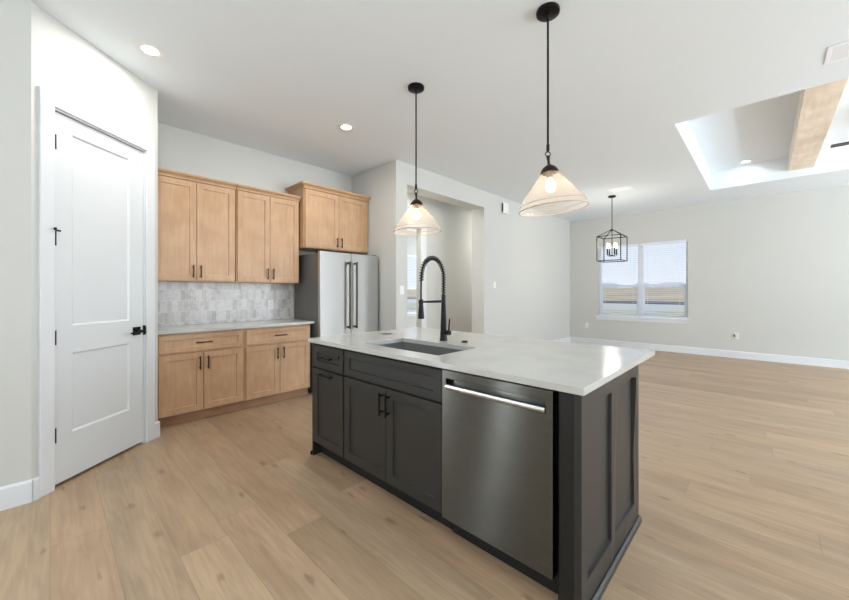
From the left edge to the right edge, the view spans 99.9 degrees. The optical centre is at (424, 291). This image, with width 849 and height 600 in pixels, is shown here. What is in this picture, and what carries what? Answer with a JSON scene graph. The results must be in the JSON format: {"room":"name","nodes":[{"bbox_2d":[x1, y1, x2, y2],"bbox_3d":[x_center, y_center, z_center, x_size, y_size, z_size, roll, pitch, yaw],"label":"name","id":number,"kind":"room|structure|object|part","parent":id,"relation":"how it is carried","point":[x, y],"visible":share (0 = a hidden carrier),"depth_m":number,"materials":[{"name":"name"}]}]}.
{"room":"kitchen","nodes":[
{"label":"kitchen","id":0,"kind":"room"},
{"bbox_2d":[0,0,30,486],"bbox_3d":[-3.796,-0.245,0.801,0.120,3.050,3.920,0,0,44],"label":"wall","id":1,"kind":"structure","parent":0,"point":[15,15],"depth_m":2.13,"materials":[{"name":"grey paint"}]},
{"bbox_2d":[0,479,31,510],"bbox_3d":[-2.679,1.212,1.874,0.016,0.135,0.834,0,0,44],"label":"baseboard","id":2,"kind":"structure","parent":1,"relation":"attached to","point":[20,493],"depth_m":2.12,"materials":[{"name":"white wood"}]},
{"bbox_2d":[31,2,157,478],"bbox_3d":[-2.438,-0.245,2.668,0.120,3.050,0.975,0,0,3],"label":"wall","id":3,"kind":"structure","parent":0,"point":[63,62],"depth_m":2.43,"materials":[{"name":"grey paint"}]},
{"bbox_2d":[32,476,39,500],"bbox_3d":[-2.391,1.212,2.195,0.016,0.135,0.034,0,0,3],"label":"baseboard","id":4,"kind":"structure","parent":3,"relation":"attached to","point":[35,481],"depth_m":2.19,"materials":[{"name":"white"}]},
{"bbox_2d":[38,85,154,497],"bbox_3d":[-2.407,0.000,2.659,0.182,2.560,0.888,0,0,3],"label":"door","id":5,"kind":"structure","parent":3,"relation":"in","point":[96,189],"depth_m":2.56,"materials":[{"name":"white wood"}]},
{"bbox_3d":[-2.341,0.325,2.899,0.071,0.066,0.144,0,0,3],"label":"handle","id":6,"kind":"part","parent":5,"relation":"part of","materials":[{"name":"black metal"}]},
{"bbox_2d":[155,421,159,438],"bbox_3d":[-2.349,1.212,3.130,0.016,0.135,0.059,0,0,3],"label":"baseboard","id":7,"kind":"structure","parent":3,"relation":"attached to","point":[157,424],"depth_m":3.13,"materials":[{"name":"white"}]},
{"bbox_2d":[158,123,471,332],"bbox_3d":[-0.047,-0.245,6.702,0.120,3.050,8.565,0,0,44],"label":"wall","id":8,"kind":"structure","parent":0,"point":[180,150],"depth_m":5.35,"materials":[{"name":"grey paint"}]},
{"bbox_2d":[158,167,236,282],"bbox_3d":[-2.470,-0.649,3.807,0.367,1.093,0.760,0,0,44],"label":"upper cabinet","id":9,"kind":"object","parent":8,"relation":"attached to","point":[196,214],"visible":0.87,"depth_m":3.69,"materials":[{"name":"brown wood"}]},
{"bbox_3d":[-2.500,-0.624,3.580,0.020,1.017,0.364,0,0,44],"label":"door","id":10,"kind":"part","parent":9,"relation":"part of","materials":[{"name":"brown wood"}]},
{"bbox_3d":[-2.358,-1.168,3.700,0.056,0.056,0.760,0,0,44],"label":"crown moulding","id":11,"kind":"part","parent":9,"relation":"part of","materials":[{"name":"brown wood"}]},
{"bbox_3d":[-2.244,-0.624,3.845,0.025,1.017,0.364,0,0,44],"label":"door","id":12,"kind":"part","parent":9,"relation":"part of","materials":[{"name":"brown wood"}]},
{"bbox_2d":[158,282,293,325],"bbox_3d":[-2.317,0.122,4.227,0.012,0.485,1.600,0,0,44],"label":"tile backsplash","id":13,"kind":"structure","parent":8,"relation":"attached to","point":[179,303],"depth_m":4.16,"materials":[{"name":"tile"}]},
{"bbox_2d":[267,300,272,309],"bbox_3d":[-1.972,0.170,4.573,0.008,0.120,0.075,0,0,44],"label":"wall outlet","id":14,"kind":"object","parent":13,"relation":"attached to","point":[269,302],"visible":1,"depth_m":4.56,"materials":[{"name":"white plastic"}]},
{"bbox_2d":[231,184,300,283],"bbox_3d":[-1.946,-0.649,4.357,0.367,1.093,0.746,0,0,44],"label":"upper cabinet","id":15,"kind":"object","parent":8,"relation":"attached to","point":[266,221],"visible":0.93,"depth_m":4.22,"materials":[{"name":"brown wood"}]},
{"bbox_3d":[-1.971,-0.624,4.131,0.025,1.017,0.356,0,0,44],"label":"door","id":16,"kind":"part","parent":15,"relation":"part of","materials":[{"name":"brown wood"}]},
{"bbox_3d":[-1.833,-1.168,4.250,0.056,0.056,0.746,0,0,44],"label":"crown moulding","id":17,"kind":"part","parent":15,"relation":"part of","materials":[{"name":"brown wood"}]},
{"bbox_3d":[-1.722,-0.624,4.393,0.025,1.017,0.356,0,0,44],"label":"door","id":18,"kind":"part","parent":15,"relation":"part of","materials":[{"name":"brown wood"}]},
{"bbox_2d":[285,181,370,253],"bbox_3d":[-1.311,-0.960,4.942,0.478,0.810,1.051,0,0,44],"label":"upper cabinet","id":19,"kind":"object","parent":8,"relation":"attached to","point":[330,219],"visible":0.97,"depth_m":4.75,"materials":[{"name":"brown wood"}]},
{"bbox_3d":[-1.331,-0.930,4.657,0.025,0.726,0.484,0,0,44],"label":"door","id":20,"kind":"part","parent":19,"relation":"part of","materials":[{"name":"brown wood"}]},
{"bbox_3d":[-1.311,-1.333,4.942,0.478,0.064,1.051,0,0,44],"label":"crown moulding","id":21,"kind":"part","parent":19,"relation":"part of","materials":[{"name":"brown wood"}]},
{"bbox_3d":[-0.995,-0.930,5.013,0.020,0.726,0.484,0,0,44],"label":"door","id":22,"kind":"part","parent":19,"relation":"part of","materials":[{"name":"brown wood"}]},
{"bbox_2d":[407,221,426,327],"bbox_3d":[-0.381,0.015,6.251,0.020,2.530,1.200,0,0,44],"label":"trim","id":23,"kind":"structure","parent":8,"relation":"attached to","point":[411,224],"depth_m":6.64,"materials":[{"name":"white"}]},
{"bbox_2d":[352,160,406,330],"bbox_3d":[-0.722,-0.245,5.256,1.140,3.050,0.210,0,0,44],"label":"wall","id":24,"kind":"structure","parent":0,"point":[386,184],"depth_m":4.92,"materials":[{"name":"grey paint"}]},
{"bbox_2d":[400,286,403,293],"bbox_3d":[-0.307,-0.020,4.858,0.010,0.120,0.075,0,0,44],"label":"light switch","id":25,"kind":"object","parent":24,"relation":"attached to","point":[401,287],"visible":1,"depth_m":4.86,"materials":[{"name":"white plastic"}]},
{"bbox_2d":[407,230,415,327],"bbox_3d":[-1.192,-0.245,9.704,0.120,3.050,5.800,0,0,44],"label":"wall","id":26,"kind":"structure","parent":0,"point":[411,240],"depth_m":10.47,"materials":[{"name":"grey paint"}]},
{"bbox_2d":[407,287,415,316],"bbox_3d":[-0.507,-0.172,10.407,0.170,1.815,1.181,0,0,44],"label":"window","id":27,"kind":"structure","parent":26,"relation":"in","point":[408,314],"depth_m":10.50,"materials":[{"name":"white plastic"}]},
{"bbox_2d":[407,254,415,312],"bbox_3d":[-0.495,-0.226,10.395,0.067,1.704,1.051,0,0,44],"label":"window blind","id":28,"kind":"object","parent":27,"relation":"attached to","point":[408,255],"visible":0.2,"depth_m":10.51,"materials":[{"name":"white plastic"}]},
{"bbox_3d":[-0.498,-0.210,10.398,0.052,1.640,0.717,0,0,44],"label":"ladder cord","id":29,"kind":"part","parent":28,"relation":"part of","materials":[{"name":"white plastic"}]},
{"bbox_2d":[0,342,848,599],"bbox_3d":[1.216,1.340,2.434,13.800,0.120,13.400,0,0,44],"label":"floor","id":30,"kind":"structure","parent":0,"point":[744,463],"depth_m":2.03,"materials":[{"name":"brown wood"}]},
{"bbox_2d":[158,329,243,427],"bbox_3d":[-2.380,0.838,3.727,0.582,0.884,0.769,0,0,44],"label":"base cabinet","id":31,"kind":"object","parent":30,"relation":"on","point":[201,374],"visible":0.94,"depth_m":3.53,"materials":[{"name":"brown wood"}]},
{"bbox_3d":[-2.329,0.885,3.423,0.025,0.566,0.364,0,0,44],"label":"door","id":32,"kind":"part","parent":31,"relation":"part of","materials":[{"name":"brown wood"}]},
{"bbox_3d":[-2.201,0.500,3.557,0.024,0.165,0.733,0,0,44],"label":"drawer","id":33,"kind":"part","parent":31,"relation":"part of","materials":[{"name":"brown wood"}]},
{"bbox_3d":[-2.074,0.885,3.690,0.025,0.566,0.364,0,0,44],"label":"door","id":34,"kind":"part","parent":31,"relation":"part of","materials":[{"name":"brown wood"}]},
{"bbox_2d":[158,319,313,334],"bbox_3d":[-2.108,0.380,4.018,0.573,0.030,1.585,0,0,44],"label":"countertop","id":35,"kind":"structure","parent":31,"relation":"on","point":[281,322],"depth_m":3.83,"materials":[{"name":"white stone"}]},
{"bbox_2d":[242,324,309,408],"bbox_3d":[-1.847,0.838,4.286,0.582,0.884,0.774,0,0,44],"label":"base cabinet","id":36,"kind":"object","parent":30,"relation":"on","point":[276,358],"visible":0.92,"depth_m":4.08,"materials":[{"name":"brown wood"}]},
{"bbox_3d":[-1.796,0.885,3.981,0.025,0.566,0.366,0,0,44],"label":"door","id":37,"kind":"part","parent":36,"relation":"part of","materials":[{"name":"brown wood"}]},
{"bbox_3d":[-1.670,0.500,4.117,0.020,0.165,0.738,0,0,44],"label":"drawer","id":38,"kind":"part","parent":36,"relation":"part of","materials":[{"name":"brown wood"}]},
{"bbox_3d":[-1.540,0.885,4.250,0.025,0.566,0.366,0,0,44],"label":"door","id":39,"kind":"part","parent":36,"relation":"part of","materials":[{"name":"brown wood"}]},
{"bbox_2d":[310,343,321,454],"bbox_3d":[-0.605,0.838,3.088,0.031,0.884,0.816,0,0,44],"label":"island end panel","id":40,"kind":"object","parent":30,"relation":"on","point":[316,448],"visible":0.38,"depth_m":2.80,"materials":[{"name":"grey paint"}]},
{"bbox_2d":[313,343,351,469],"bbox_3d":[-0.524,0.838,2.845,0.419,0.884,0.636,0,0,44],"label":"base cabinet","id":41,"kind":"object","parent":30,"relation":"on","point":[328,361],"visible":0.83,"depth_m":2.64,"materials":[{"name":"black paint"}]},
{"bbox_3d":[-0.738,0.625,2.634,0.180,0.012,0.036,0,0,44],"label":"handle","id":42,"kind":"part","parent":41,"relation":"part of","materials":[{"name":"black metal"}]},
{"bbox_3d":[-0.714,0.496,2.647,0.405,0.168,0.025,0,0,44],"label":"drawer","id":43,"kind":"part","parent":41,"relation":"part of","materials":[{"name":"grey paint"}]},
{"bbox_3d":[-0.712,0.879,2.649,0.405,0.571,0.020,0,0,44],"label":"door","id":44,"kind":"part","parent":41,"relation":"part of","materials":[{"name":"grey paint"}]},
{"bbox_2d":[295,250,377,390],"bbox_3d":[-1.172,0.388,4.856,0.722,1.785,0.900,0,0,44],"label":"refrigerator","id":45,"kind":"object","parent":30,"relation":"on","point":[336,291],"visible":0.65,"depth_m":4.56,"materials":[{"name":"grey metal"}]},
{"bbox_3d":[-1.132,0.033,4.505,0.056,1.055,0.447,0,0,44],"label":"door","id":46,"kind":"part","parent":45,"relation":"part of","materials":[{"name":"silver metal"}]},
{"bbox_3d":[-0.969,0.048,4.590,0.062,0.865,0.026,0,0,44],"label":"handle","id":47,"kind":"part","parent":45,"relation":"part of","materials":[{"name":"grey metal"}]},
{"bbox_3d":[-0.897,0.048,4.665,0.062,0.865,0.026,0,0,44],"label":"handle","id":48,"kind":"part","parent":45,"relation":"part of","materials":[{"name":"grey metal"}]},
{"bbox_3d":[-0.819,0.033,4.832,0.056,1.055,0.447,0,0,44],"label":"door","id":49,"kind":"part","parent":45,"relation":"part of","materials":[{"name":"silver metal"}]},
{"bbox_2d":[344,350,452,528],"bbox_3d":[-0.041,0.838,2.384,0.915,0.884,0.636,0,0,44],"label":"base cabinet","id":50,"kind":"object","parent":30,"relation":"on","point":[393,407],"visible":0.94,"depth_m":2.13,"materials":[{"name":"black paint"}]},
{"bbox_3d":[-0.392,0.879,2.343,0.448,0.571,0.020,0,0,44],"label":"door","id":51,"kind":"part","parent":50,"relation":"part of","materials":[{"name":"grey paint"}]},
{"bbox_3d":[-0.269,0.688,2.187,0.012,0.135,0.036,0,0,44],"label":"handle","id":52,"kind":"part","parent":50,"relation":"part of","materials":[{"name":"black metal"}]},
{"bbox_3d":[-0.226,0.688,2.146,0.012,0.135,0.036,0,0,44],"label":"handle","id":53,"kind":"part","parent":50,"relation":"part of","materials":[{"name":"black metal"}]},
{"bbox_3d":[-0.228,0.496,2.187,0.899,0.168,0.020,0,0,44],"label":"false drawer","id":54,"kind":"part","parent":50,"relation":"part of","materials":[{"name":"grey paint"}]},
{"bbox_3d":[-0.065,0.879,2.031,0.448,0.571,0.020,0,0,44],"label":"door","id":55,"kind":"part","parent":50,"relation":"part of","materials":[{"name":"grey paint"}]},
{"bbox_2d":[308,327,654,395],"bbox_3d":[0.257,0.380,2.500,2.091,0.030,1.196,0,0,44],"label":"countertop","id":56,"kind":"structure","parent":50,"relation":"on","point":[568,367],"depth_m":2.04,"materials":[{"name":"white stone"}]},
{"bbox_2d":[378,342,462,354],"bbox_3d":[-0.049,0.504,2.427,0.766,0.216,0.435,0,0,44],"label":"sink","id":57,"kind":"object","parent":56,"relation":"in","point":[434,350],"visible":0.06,"depth_m":2.67,"materials":[{"name":"grey"}]},
{"bbox_2d":[418,256,450,340],"bbox_3d":[0.074,0.053,2.567,0.092,0.624,0.291,0,0,44],"label":"kitchen faucet","id":58,"kind":"object","parent":56,"relation":"on","point":[444,332],"visible":1,"depth_m":2.63,"materials":[{"name":"black metal"}]},
{"bbox_3d":[0.053,0.073,2.570,0.034,0.020,0.258,0,0,44],"label":"support arm","id":59,"kind":"part","parent":58,"relation":"part of","materials":[{"name":"black metal"}]},
{"bbox_3d":[0.170,0.261,2.636,0.048,0.122,0.037,0,0,44],"label":"lever","id":60,"kind":"part","parent":58,"relation":"part of","materials":[{"name":"black metal"}]},
{"bbox_2d":[442,369,557,593],"bbox_3d":[0.498,0.841,1.845,0.589,0.878,0.592,0,0,44],"label":"dishwasher","id":61,"kind":"object","parent":30,"relation":"on","point":[500,437],"visible":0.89,"depth_m":1.59,"materials":[{"name":"silver metal"}]},
{"bbox_3d":[0.308,0.485,1.647,0.529,0.030,0.042,0,0,44],"label":"handle","id":62,"kind":"part","parent":61,"relation":"part of","materials":[{"name":"silver metal"}]},
{"bbox_3d":[0.366,1.225,1.706,0.585,0.110,0.015,0,0,44],"label":"toe panel","id":63,"kind":"part","parent":61,"relation":"part of","materials":[{"name":"black metal"}]},
{"bbox_2d":[558,364,641,599],"bbox_3d":[0.866,0.838,1.713,0.122,0.884,0.876,0,0,44],"label":"island end panel","id":64,"kind":"object","parent":30,"relation":"on","point":[599,518],"visible":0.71,"depth_m":1.52,"materials":[{"name":"grey paint"}]},
{"bbox_3d":[0.594,0.838,1.451,0.058,0.884,0.090,0,0,44],"label":"corner post","id":65,"kind":"part","parent":64,"relation":"part of","materials":[{"name":"black paint"}]},
{"bbox_3d":[0.903,1.265,1.677,0.017,0.030,0.876,0,0,44],"label":"shoe moulding","id":66,"kind":"part","parent":64,"relation":"part of","materials":[{"name":"grey paint"}]},
{"bbox_3d":[1.157,0.838,2.020,0.090,0.884,0.030,0,0,44],"label":"post","id":67,"kind":"part","parent":64,"relation":"part of","materials":[{"name":"grey paint"}]},
{"bbox_2d":[29,0,848,231],"bbox_3d":[1.216,-1.830,2.434,13.800,0.120,13.400,0,0,44],"label":"ceiling","id":68,"kind":"structure","parent":0,"point":[280,78],"depth_m":2.97,"materials":[{"name":"white paint"}]},
{"bbox_2d":[135,42,164,57],"bbox_3d":[-2.012,-1.766,2.617,0.176,0.008,0.176,0,0,44],"label":"recessed light","id":69,"kind":"object","parent":68,"relation":"in","point":[150,50],"visible":1,"depth_m":2.61,"materials":[{"name":"white plastic"}]},
{"bbox_2d":[338,123,354,130],"bbox_3d":[-0.842,-1.766,3.843,0.176,0.008,0.176,0,0,44],"label":"recessed light","id":70,"kind":"object","parent":68,"relation":"in","point":[345,127],"visible":1,"depth_m":3.84,"materials":[{"name":"white plastic"}]},
{"bbox_2d":[393,82,441,235],"bbox_3d":[-0.061,-1.139,3.089,0.419,1.262,0.420,0,0,1],"label":"pendant lamp","id":71,"kind":"object","parent":68,"relation":"hanging from","point":[415,88],"visible":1,"depth_m":3.08,"materials":[{"name":"black metal"}]},
{"bbox_3d":[-0.073,-1.312,3.089,0.020,0.855,0.020,0,0,44],"label":"rod","id":72,"kind":"part","parent":71,"relation":"part of","materials":[{"name":"black metal"}]},
{"bbox_3d":[-0.066,-0.672,3.089,0.062,0.093,0.062,0,0,44],"label":"bulb","id":73,"kind":"part","parent":71,"relation":"part of","materials":[{"name":"white glass"}]},
{"bbox_2d":[518,2,588,216],"bbox_3d":[0.808,-1.134,2.250,0.419,1.272,0.419,0,0,44],"label":"pendant lamp","id":74,"kind":"object","parent":68,"relation":"hanging from","point":[548,11],"visible":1,"depth_m":2.24,"materials":[{"name":"black metal"}]},
{"bbox_3d":[0.778,-1.312,2.250,0.020,0.855,0.020,0,0,44],"label":"rod","id":75,"kind":"part","parent":74,"relation":"part of","materials":[{"name":"black metal"}]},
{"bbox_3d":[0.796,-0.672,2.250,0.062,0.093,0.062,0,0,44],"label":"bulb","id":76,"kind":"part","parent":74,"relation":"part of","materials":[{"name":"white glass"}]},
{"bbox_2d":[596,195,627,262],"bbox_3d":[3.475,-1.164,6.617,0.414,1.212,0.414,0,0,44],"label":"lantern chandelier","id":77,"kind":"object","parent":68,"relation":"hanging from","point":[610,196],"visible":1,"depth_m":6.61,"materials":[{"name":"black metal"}]},
{"bbox_2d":[608,186,633,192],"bbox_3d":[3.387,-1.766,6.174,0.360,0.008,0.250,0,0,44],"label":"ceiling vent","id":78,"kind":"object","parent":68,"relation":"in","point":[625,187],"visible":1,"depth_m":6.17,"materials":[{"name":"white metal"}]},
{"bbox_2d":[824,40,848,64],"bbox_3d":[3.230,-1.766,2.474,0.600,0.008,0.280,0,0,44],"label":"ceiling vent","id":79,"kind":"object","parent":68,"relation":"in","point":[840,51],"visible":1,"depth_m":2.64,"materials":[{"name":"white metal"}]},
{"bbox_2d":[407,164,569,339],"bbox_3d":[1.630,-0.245,7.089,0.266,3.050,5.690,0,0,44],"label":"wall","id":80,"kind":"structure","parent":0,"point":[527,258],"depth_m":7.02,"materials":[{"name":"grey paint"}]},
{"bbox_2d":[501,202,507,214],"bbox_3d":[1.520,-1.570,6.744,0.050,0.200,0.182,0,0,44],"label":"door chime","id":81,"kind":"object","parent":80,"relation":"attached to","point":[504,206],"visible":1,"depth_m":6.70,"materials":[{"name":"white plastic"}]},
{"bbox_2d":[553,337,569,341],"bbox_3d":[2.369,1.212,7.659,0.016,0.135,3.814,0,0,44],"label":"baseboard","id":82,"kind":"structure","parent":80,"relation":"attached to","point":[567,339],"depth_m":8.79,"materials":[{"name":"white wood"}]},
{"bbox_2d":[570,184,848,360],"bbox_3d":[5.757,-0.245,7.195,13.600,3.050,0.160,0,0,44],"label":"wall","id":83,"kind":"structure","parent":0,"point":[772,271],"depth_m":6.75,"materials":[{"name":"grey paint"}]},
{"bbox_2d":[599,243,639,316],"bbox_3d":[4.520,-0.256,8.309,0.863,1.644,0.067,0,0,44],"label":"window blind","id":84,"kind":"object","parent":83,"relation":"attached to","point":[638,244],"visible":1,"depth_m":8.27,"materials":[{"name":"white plastic"}]},
{"bbox_3d":[4.523,0.553,8.313,0.857,0.026,0.050,0,0,44],"label":"rail","id":85,"kind":"part","parent":84,"relation":"part of","materials":[{"name":"white plastic"}]},
{"bbox_2d":[596,243,691,323],"bbox_3d":[4.848,-0.203,8.020,1.870,1.755,0.170,0,0,44],"label":"window","id":86,"kind":"structure","parent":83,"relation":"attached to","point":[640,286],"depth_m":8.03,"materials":[{"name":"white plastic"}]},
{"bbox_3d":[4.570,0.191,8.366,0.780,0.688,0.035,0,0,44],"label":"sash","id":87,"kind":"part","parent":86,"relation":"part of","materials":[{"name":"white plastic"}]},
{"bbox_3d":[4.831,0.585,8.002,1.870,0.034,0.119,0,0,44],"label":"sill","id":88,"kind":"part","parent":86,"relation":"part of","materials":[{"name":"white"}]},
{"bbox_3d":[5.207,0.191,7.758,0.780,0.688,0.035,0,0,44],"label":"sash","id":89,"kind":"part","parent":86,"relation":"part of","materials":[{"name":"white plastic"}]},
{"bbox_2d":[640,239,687,318],"bbox_3d":[5.153,-0.256,7.706,0.863,1.644,0.067,0,0,44],"label":"window blind","id":90,"kind":"object","parent":83,"relation":"attached to","point":[675,241],"visible":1,"depth_m":7.74,"materials":[{"name":"white plastic"}]},
{"bbox_3d":[5.156,0.553,7.709,0.857,0.026,0.050,0,0,44],"label":"rail","id":91,"kind":"part","parent":90,"relation":"part of","materials":[{"name":"white plastic"}]},
{"bbox_2d":[570,337,848,368],"bbox_3d":[7.151,1.212,5.744,9.580,0.135,0.016,0,0,44],"label":"baseboard","id":92,"kind":"structure","parent":83,"relation":"attached to","point":[843,364],"depth_m":6.97,"materials":[{"name":"white wood"}]},
{"bbox_2d":[734,333,738,338],"bbox_3d":[5.981,0.856,6.850,0.075,0.120,0.030,0,0,44],"label":"wall outlet","id":93,"kind":"object","parent":83,"relation":"attached to","point":[736,335],"visible":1,"depth_m":6.85,"materials":[{"name":"white plastic"}]},
{"bbox_2d":[680,79,848,182],"bbox_3d":[5.261,-2.046,3.633,4.180,0.309,3.600,0,0,44],"label":"ceiling","id":94,"kind":"structure","parent":0,"point":[761,132],"depth_m":4.87,"materials":[{"name":"white paint"}]},
{"bbox_2d":[739,159,752,163],"bbox_3d":[5.186,-2.096,5.763,0.176,0.008,0.176,0,0,44],"label":"recessed light","id":95,"kind":"object","parent":94,"relation":"in","point":[750,160],"visible":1,"depth_m":5.76,"materials":[{"name":"white plastic"}]},
{"bbox_2d":[789,78,848,170],"bbox_3d":[4.611,-1.990,4.253,0.267,0.220,3.400,0,0,44],"label":"ceiling beam","id":96,"kind":"structure","parent":94,"relation":"attached to","point":[817,105],"depth_m":3.95,"materials":[{"name":"brown wood"}]},
{"bbox_2d":[830,141,848,147],"bbox_3d":[5.392,-1.885,3.775,1.453,0.430,1.519,0,0,44],"label":"ceiling fan","id":97,"kind":"object","parent":94,"relation":"hanging from","point":[842,143],"visible":1,"depth_m":4.22,"materials":[{"name":"grey metal"}]},
{"label":"outside","id":98,"kind":"structure","parent":0,"visible":0},
{"bbox_2d":[407,297,683,304],"bbox_3d":[21.250,1.580,58.502,550.000,0.100,14.000,0,0,44],"label":"asphalt","id":99,"kind":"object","parent":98,"point":[622,302],"depth_m":49.66,"materials":[{"name":"grey asphalt"}]},
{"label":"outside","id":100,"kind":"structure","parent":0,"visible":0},
{"bbox_2d":[407,288,683,301],"bbox_3d":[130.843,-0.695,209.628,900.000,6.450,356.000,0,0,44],"label":"field","id":101,"kind":"structure","parent":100,"point":[667,296],"depth_m":90.72,"materials":[{"name":"beige plant"}]},
{"bbox_2d":[602,283,619,287],"bbox_3d":[170.315,-5.602,335.048,23.200,5.200,10.200,0,0,44],"label":"house","id":102,"kind":"structure","parent":101,"relation":"on","point":[603,283],"depth_m":329.30,"materials":[{"name":"white"}]},
{"bbox_2d":[632,283,653,287],"bbox_3d":[197.478,-5.455,322.959,17.200,4.600,10.200,0,0,44],"label":"house","id":103,"kind":"structure","parent":101,"relation":"on","point":[636,283],"depth_m":318.66,"materials":[{"name":"white"}]},
{"bbox_2d":[657,282,685,287],"bbox_3d":[210.671,-5.578,303.466,21.200,5.000,10.200,0,0,44],"label":"house","id":104,"kind":"structure","parent":101,"relation":"on","point":[672,282],"depth_m":300.38,"materials":[{"name":"white"}]},
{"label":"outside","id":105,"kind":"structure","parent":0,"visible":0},
{"bbox_2d":[407,303,683,315],"bbox_3d":[-3.493,1.580,32.559,550.000,0.100,23.700,0,0,44],"label":"lawn","id":106,"kind":"structure","parent":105,"point":[412,305],"depth_m":27.31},
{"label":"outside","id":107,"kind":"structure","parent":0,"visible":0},
{"bbox_2d":[407,299,683,310],"bbox_3d":[10.552,1.570,47.285,550.000,0.100,17.000,0,0,44],"label":"street","id":108,"kind":"structure","parent":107,"point":[656,307],"depth_m":36.17,"materials":[{"name":"grey asphalt"}]}
]}

